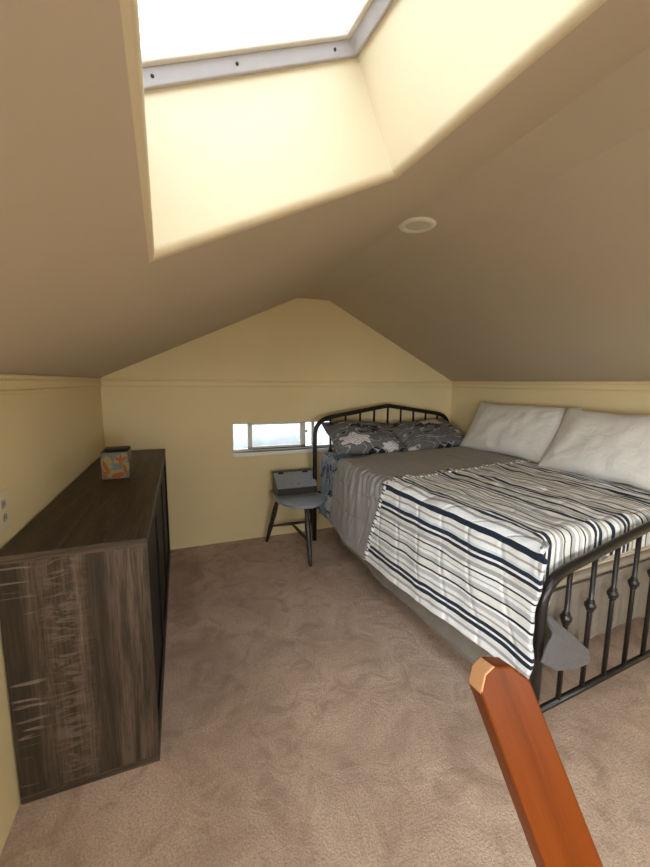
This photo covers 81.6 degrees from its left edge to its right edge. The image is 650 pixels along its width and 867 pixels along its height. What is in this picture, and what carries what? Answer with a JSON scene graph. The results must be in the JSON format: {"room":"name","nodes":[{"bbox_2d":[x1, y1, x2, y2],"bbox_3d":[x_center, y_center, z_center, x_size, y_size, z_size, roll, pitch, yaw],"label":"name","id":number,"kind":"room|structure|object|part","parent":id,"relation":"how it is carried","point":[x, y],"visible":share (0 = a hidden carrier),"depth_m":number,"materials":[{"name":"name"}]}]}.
{"room":"bedroom","nodes":[
{"label":"bedroom","id":0,"kind":"room"},
{"bbox_2d":[0,373,104,854],"bbox_3d":[-0.846,0.571,0.613,0.120,1.392,4.940,-3,8,-21],"label":"wall","id":1,"kind":"structure","parent":0,"point":[49,439],"depth_m":1.43,"materials":[{"name":"beige paint"}]},
{"bbox_2d":[0,488,10,533],"bbox_3d":[-1.003,0.241,1.172,0.010,0.124,0.094,-3,8,-21],"label":"wall outlet","id":2,"kind":"object","parent":1,"relation":"attached to","point":[5,519],"visible":1,"depth_m":1.18,"materials":[{"name":"beige plastic"}]},
{"bbox_2d":[0,500,5,508],"bbox_3d":[-1.000,0.220,1.170,0.003,0.025,0.033,-3,8,-21],"label":"socket","id":3,"kind":"object","parent":2,"relation":"attached to","point":[2,502],"depth_m":1.17,"materials":[{"name":"beige plastic"}]},
{"bbox_2d":[2,513,6,521],"bbox_3d":[-1.000,0.262,1.176,0.003,0.025,0.033,-3,8,-21],"label":"socket","id":4,"kind":"object","parent":2,"relation":"attached to","point":[4,515],"depth_m":1.17,"materials":[{"name":"beige plastic"}]},
{"bbox_2d":[0,374,101,394],"bbox_3d":[-0.780,-0.067,0.551,0.015,0.067,4.700,-3,8,-21],"label":"trim","id":5,"kind":"structure","parent":1,"relation":"attached to","point":[9,383],"depth_m":1.53,"materials":[{"name":"beige paint"}]},
{"bbox_2d":[101,298,451,549],"bbox_3d":[-0.190,-0.146,3.374,3.127,2.085,0.120,-3,8,-21],"label":"wall","id":6,"kind":"structure","parent":0,"point":[215,496],"depth_m":3.14,"materials":[{"name":"beige paint"}]},
{"bbox_2d":[100,378,451,387],"bbox_3d":[-0.164,-0.430,3.274,3.127,0.067,0.015,-3,8,-21],"label":"trim","id":7,"kind":"structure","parent":6,"relation":"attached to","point":[105,382],"depth_m":3.12,"materials":[{"name":"beige paint"}]},
{"bbox_2d":[232,421,335,456],"bbox_3d":[-0.344,0.033,3.322,0.940,0.278,0.121,-3,8,-21],"label":"window","id":8,"kind":"structure","parent":6,"relation":"in","point":[278,436],"depth_m":3.29,"materials":[{"name":"white glass"}]},
{"bbox_3d":[-0.712,0.026,3.217,0.154,0.225,0.004,-3,8,-21],"label":"pane","id":9,"kind":"part","parent":8,"relation":"part of","materials":[{"name":"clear glass"}]},
{"bbox_3d":[-0.420,0.015,3.301,0.512,0.222,0.030,-3,8,-21],"label":"sash","id":10,"kind":"part","parent":8,"relation":"part of","materials":[{"name":"white glass"}]},
{"bbox_3d":[-0.420,0.013,3.301,0.452,0.203,0.004,-3,8,-21],"label":"pane","id":11,"kind":"part","parent":8,"relation":"part of","materials":[{"name":"clear glass"}]},
{"bbox_3d":[-0.335,0.159,3.313,0.940,0.030,0.066,-3,8,-21],"label":"sill","id":12,"kind":"part","parent":8,"relation":"part of","materials":[{"name":"white paint"}]},
{"bbox_3d":[-0.074,-0.002,3.460,0.308,0.225,0.004,-3,8,-21],"label":"pane","id":13,"kind":"part","parent":8,"relation":"part of","materials":[{"name":"clear glass"}]},
{"bbox_2d":[0,0,649,380],"bbox_3d":[0.679,-0.521,1.053,3.230,0.747,4.940,-3,8,-21],"label":"ceiling","id":14,"kind":"structure","parent":0,"point":[534,265],"depth_m":1.14,"materials":[{"name":"beige paint"}]},
{"bbox_2d":[119,0,606,262],"bbox_3d":[0.292,-0.564,-0.084,0.962,0.654,2.085,-3,8,-21],"label":"shaft","id":15,"kind":"structure","parent":14,"relation":"attached to","point":[220,158],"depth_m":0.78,"materials":[{"name":"beige paint"}]},
{"bbox_2d":[138,0,393,90],"bbox_3d":[0.257,-0.681,-0.114,0.712,0.361,2.012,-3,8,-23],"label":"window","id":16,"kind":"structure","parent":15,"relation":"attached to","point":[183,42],"depth_m":0.73,"materials":[{"name":"glass"}]},
{"bbox_3d":[0.251,-0.694,-0.118,0.670,0.315,1.981,-3,8,-23],"label":"pane","id":17,"kind":"part","parent":16,"relation":"part of","materials":[{"name":"clear glass"}]},
{"bbox_3d":[0.248,-0.696,-0.119,0.694,0.330,2.010,-3,8,-23],"label":"rail","id":18,"kind":"part","parent":16,"relation":"part of","materials":[{"name":"grey metal"}]},
{"bbox_2d":[398,217,435,232],"bbox_3d":[0.413,-0.933,1.690,0.168,0.014,0.168,-3,8,-21],"label":"recessed light","id":19,"kind":"object","parent":14,"relation":"in","point":[415,224],"visible":1,"depth_m":1.68,"materials":[{"name":"paint"}]},
{"bbox_2d":[0,527,649,866],"bbox_3d":[0.665,1.244,1.290,3.367,0.100,4.940,-3,8,-21],"label":"floor","id":20,"kind":"structure","parent":0,"point":[311,717],"depth_m":1.42,"materials":[{"name":"carpet"}]},
{"bbox_2d":[0,449,170,804],"bbox_3d":[-1.097,0.655,2.042,0.408,0.840,1.773,-3,8,-21],"label":"dresser","id":21,"kind":"object","parent":20,"relation":"on","point":[84,584],"visible":0.98,"depth_m":1.24,"materials":[{"name":"brown wood"}]},
{"bbox_3d":[-0.785,0.767,1.236,0.407,0.786,0.025,-3,8,-21],"label":"panel","id":22,"kind":"part","parent":21,"relation":"part of","materials":[{"name":"brown wood"}]},
{"bbox_2d":[100,446,132,479],"bbox_3d":[-1.122,0.155,2.033,0.131,0.153,0.139,-3,8,-21],"label":"printed box","id":23,"kind":"object","parent":21,"relation":"on","point":[116,461],"visible":1,"depth_m":1.98,"materials":[{"name":"multicoloured cardboard"}]},
{"bbox_3d":[-0.712,0.721,1.581,0.017,0.770,0.565,-3,8,-21],"label":"door","id":24,"kind":"part","parent":21,"relation":"part of","materials":[{"name":"black paint"}]},
{"bbox_3d":[-0.917,0.648,2.112,0.017,0.770,0.565,-3,8,-21],"label":"door","id":25,"kind":"part","parent":21,"relation":"part of","materials":[{"name":"black paint"}]},
{"bbox_3d":[-1.123,0.575,2.642,0.017,0.770,0.565,-3,8,-21],"label":"door","id":26,"kind":"part","parent":21,"relation":"part of","materials":[{"name":"black paint"}]},
{"bbox_3d":[-1.410,0.545,2.850,0.407,0.786,0.025,-3,8,-21],"label":"panel","id":27,"kind":"part","parent":21,"relation":"part of","materials":[{"name":"brown wood"}]},
{"bbox_2d":[265,468,323,566],"bbox_3d":[-0.202,0.652,3.014,0.452,0.608,0.589,-3,8,-21],"label":"chair","id":28,"kind":"object","parent":20,"relation":"on","point":[296,489],"visible":0.92,"depth_m":3.08,"materials":[{"name":"paint"}]},
{"bbox_3d":[-0.440,0.721,3.173,0.147,0.424,0.044,3,8,19],"label":"leg","id":29,"kind":"part","parent":28,"relation":"part of","materials":[{"name":"paint"}]},
{"bbox_3d":[-0.246,0.383,3.131,0.341,0.103,0.145,-3,8,-21],"label":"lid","id":30,"kind":"part","parent":28,"relation":"part of","materials":[{"name":"grey wood"}]},
{"bbox_3d":[-0.205,0.520,3.043,0.395,0.026,0.499,-3,8,-21],"label":"seat","id":31,"kind":"part","parent":28,"relation":"part of","materials":[{"name":"grey wood"}]},
{"bbox_3d":[-0.126,0.768,2.836,0.046,0.426,0.175,-3,8,-21],"label":"leg","id":32,"kind":"part","parent":28,"relation":"part of","materials":[{"name":"paint"}]},
{"bbox_3d":[-0.120,0.707,3.295,0.044,0.424,0.139,3,8,20],"label":"leg","id":33,"kind":"part","parent":28,"relation":"part of","materials":[{"name":"paint"}]},
{"bbox_2d":[312,404,649,712],"bbox_3d":[0.990,0.437,2.548,1.466,1.167,2.102,-3,8,-24],"label":"bed","id":34,"kind":"object","parent":20,"relation":"on","point":[567,569],"visible":0.48,"depth_m":1.49,"materials":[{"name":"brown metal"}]},
{"bbox_3d":[0.564,0.309,3.477,1.466,1.167,0.037,-3,8,-24],"label":"headboard frame","id":35,"kind":"part","parent":34,"relation":"part of","materials":[{"name":"brown metal"}]},
{"bbox_2d":[341,539,649,663],"bbox_3d":[1.050,0.676,2.354,1.444,0.399,1.519,-3,8,-24],"label":"bed skirt","id":36,"kind":"object","parent":34,"relation":"hanging from","point":[466,647],"visible":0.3,"depth_m":1.62,"materials":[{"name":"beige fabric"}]},
{"bbox_3d":[0.894,0.683,1.396,0.042,0.052,0.042,-3,8,-24],"label":"knob","id":37,"kind":"part","parent":34,"relation":"part of","materials":[{"name":"brown metal"}]},
{"bbox_3d":[1.414,0.748,1.643,1.466,0.799,0.037,-3,8,-24],"label":"footboard frame","id":38,"kind":"part","parent":34,"relation":"part of","materials":[{"name":"brown metal"}]},
{"bbox_3d":[1.024,0.663,1.453,0.042,0.052,0.042,-3,8,-24],"label":"knob","id":39,"kind":"part","parent":34,"relation":"part of","materials":[{"name":"brown metal"}]},
{"bbox_3d":[1.413,0.995,1.677,1.430,0.025,0.025,-3,8,-24],"label":"footboard rail","id":40,"kind":"part","parent":34,"relation":"part of","materials":[{"name":"brown metal"}]},
{"bbox_2d":[554,549,649,590],"bbox_3d":[0.995,0.554,2.569,1.355,0.240,1.935,-3,8,-24],"label":"box spring","id":41,"kind":"object","parent":34,"relation":"on","point":[607,567],"visible":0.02,"depth_m":1.59,"materials":[{"name":"beige fabric"}]},
{"bbox_2d":[324,453,649,571],"bbox_3d":[0.988,0.340,2.547,1.385,0.190,1.945,-3,8,-24],"label":"mattress","id":42,"kind":"object","parent":41,"relation":"on","point":[610,558],"visible":0.03,"depth_m":1.61,"materials":[{"name":"white fabric"}]},
{"bbox_2d":[319,452,645,560],"bbox_3d":[0.981,0.491,2.529,1.406,0.506,1.901,-3,8,-24],"label":"sheet","id":43,"kind":"object","parent":42,"relation":"on","point":[329,460],"visible":0.05,"depth_m":2.98,"materials":[{"name":"fabric"}]},
{"bbox_2d":[321,420,407,454],"bbox_3d":[0.325,0.031,3.107,0.668,0.269,0.380,-3,8,-22],"label":"floral pillow","id":44,"kind":"object","parent":43,"relation":"on","point":[347,437],"visible":0.94,"depth_m":3.00,"materials":[{"name":"grey fabric"}]},
{"bbox_2d":[388,418,464,450],"bbox_3d":[0.926,0.010,3.379,0.730,0.255,0.386,-3,9,-25],"label":"floral pillow","id":45,"kind":"object","parent":43,"relation":"on","point":[428,433],"visible":0.83,"depth_m":3.27,"materials":[{"name":"grey fabric"}]},
{"bbox_2d":[328,446,649,678],"bbox_3d":[0.980,0.506,2.332,1.405,0.561,1.792,-3,8,-24],"label":"comforter","id":46,"kind":"object","parent":43,"relation":"on","point":[474,537],"visible":0.95,"depth_m":1.73,"materials":[{"name":"fabric"}]},
{"bbox_2d":[459,401,581,462],"bbox_3d":[1.450,-0.028,2.914,0.270,0.400,0.926,-3,8,-23],"label":"pillow","id":47,"kind":"object","parent":46,"relation":"on","point":[524,432],"visible":0.88,"depth_m":2.80,"materials":[{"name":"white fabric"}]},
{"bbox_2d":[537,408,649,491],"bbox_3d":[1.691,0.085,2.121,0.300,0.398,0.930,-3,8,-24],"label":"pillow","id":48,"kind":"object","parent":46,"relation":"on","point":[598,445],"visible":1,"depth_m":2.14,"materials":[{"name":"white fabric"}]},
{"bbox_3d":[1.155,0.642,1.510,0.042,0.052,0.042,-3,8,-24],"label":"knob","id":49,"kind":"part","parent":34,"relation":"part of","materials":[{"name":"brown metal"}]},
{"bbox_3d":[1.285,0.621,1.567,0.042,0.052,0.042,-3,8,-24],"label":"knob","id":50,"kind":"part","parent":34,"relation":"part of","materials":[{"name":"brown metal"}]},
{"bbox_2d":[469,657,602,866],"bbox_3d":[0.419,0.836,0.469,0.525,0.957,0.084,8,11,44],"label":"wooden handrail","id":51,"kind":"object","parent":20,"relation":"on","point":[554,826],"visible":1,"depth_m":0.53,"materials":[{"name":"orange wood"}]},
{"bbox_2d":[450,381,649,434],"bbox_3d":[2.186,0.438,1.768,0.120,1.392,4.940,-3,8,-21],"label":"wall","id":52,"kind":"structure","parent":0,"point":[465,403],"depth_m":2.85,"materials":[{"name":"beige paint"}]},
{"bbox_2d":[452,382,649,392],"bbox_3d":[2.130,-0.196,1.659,0.015,0.067,4.700,-3,8,-21],"label":"trim","id":53,"kind":"structure","parent":52,"relation":"attached to","point":[631,387],"depth_m":2.71,"materials":[{"name":"beige paint"}]}
]}

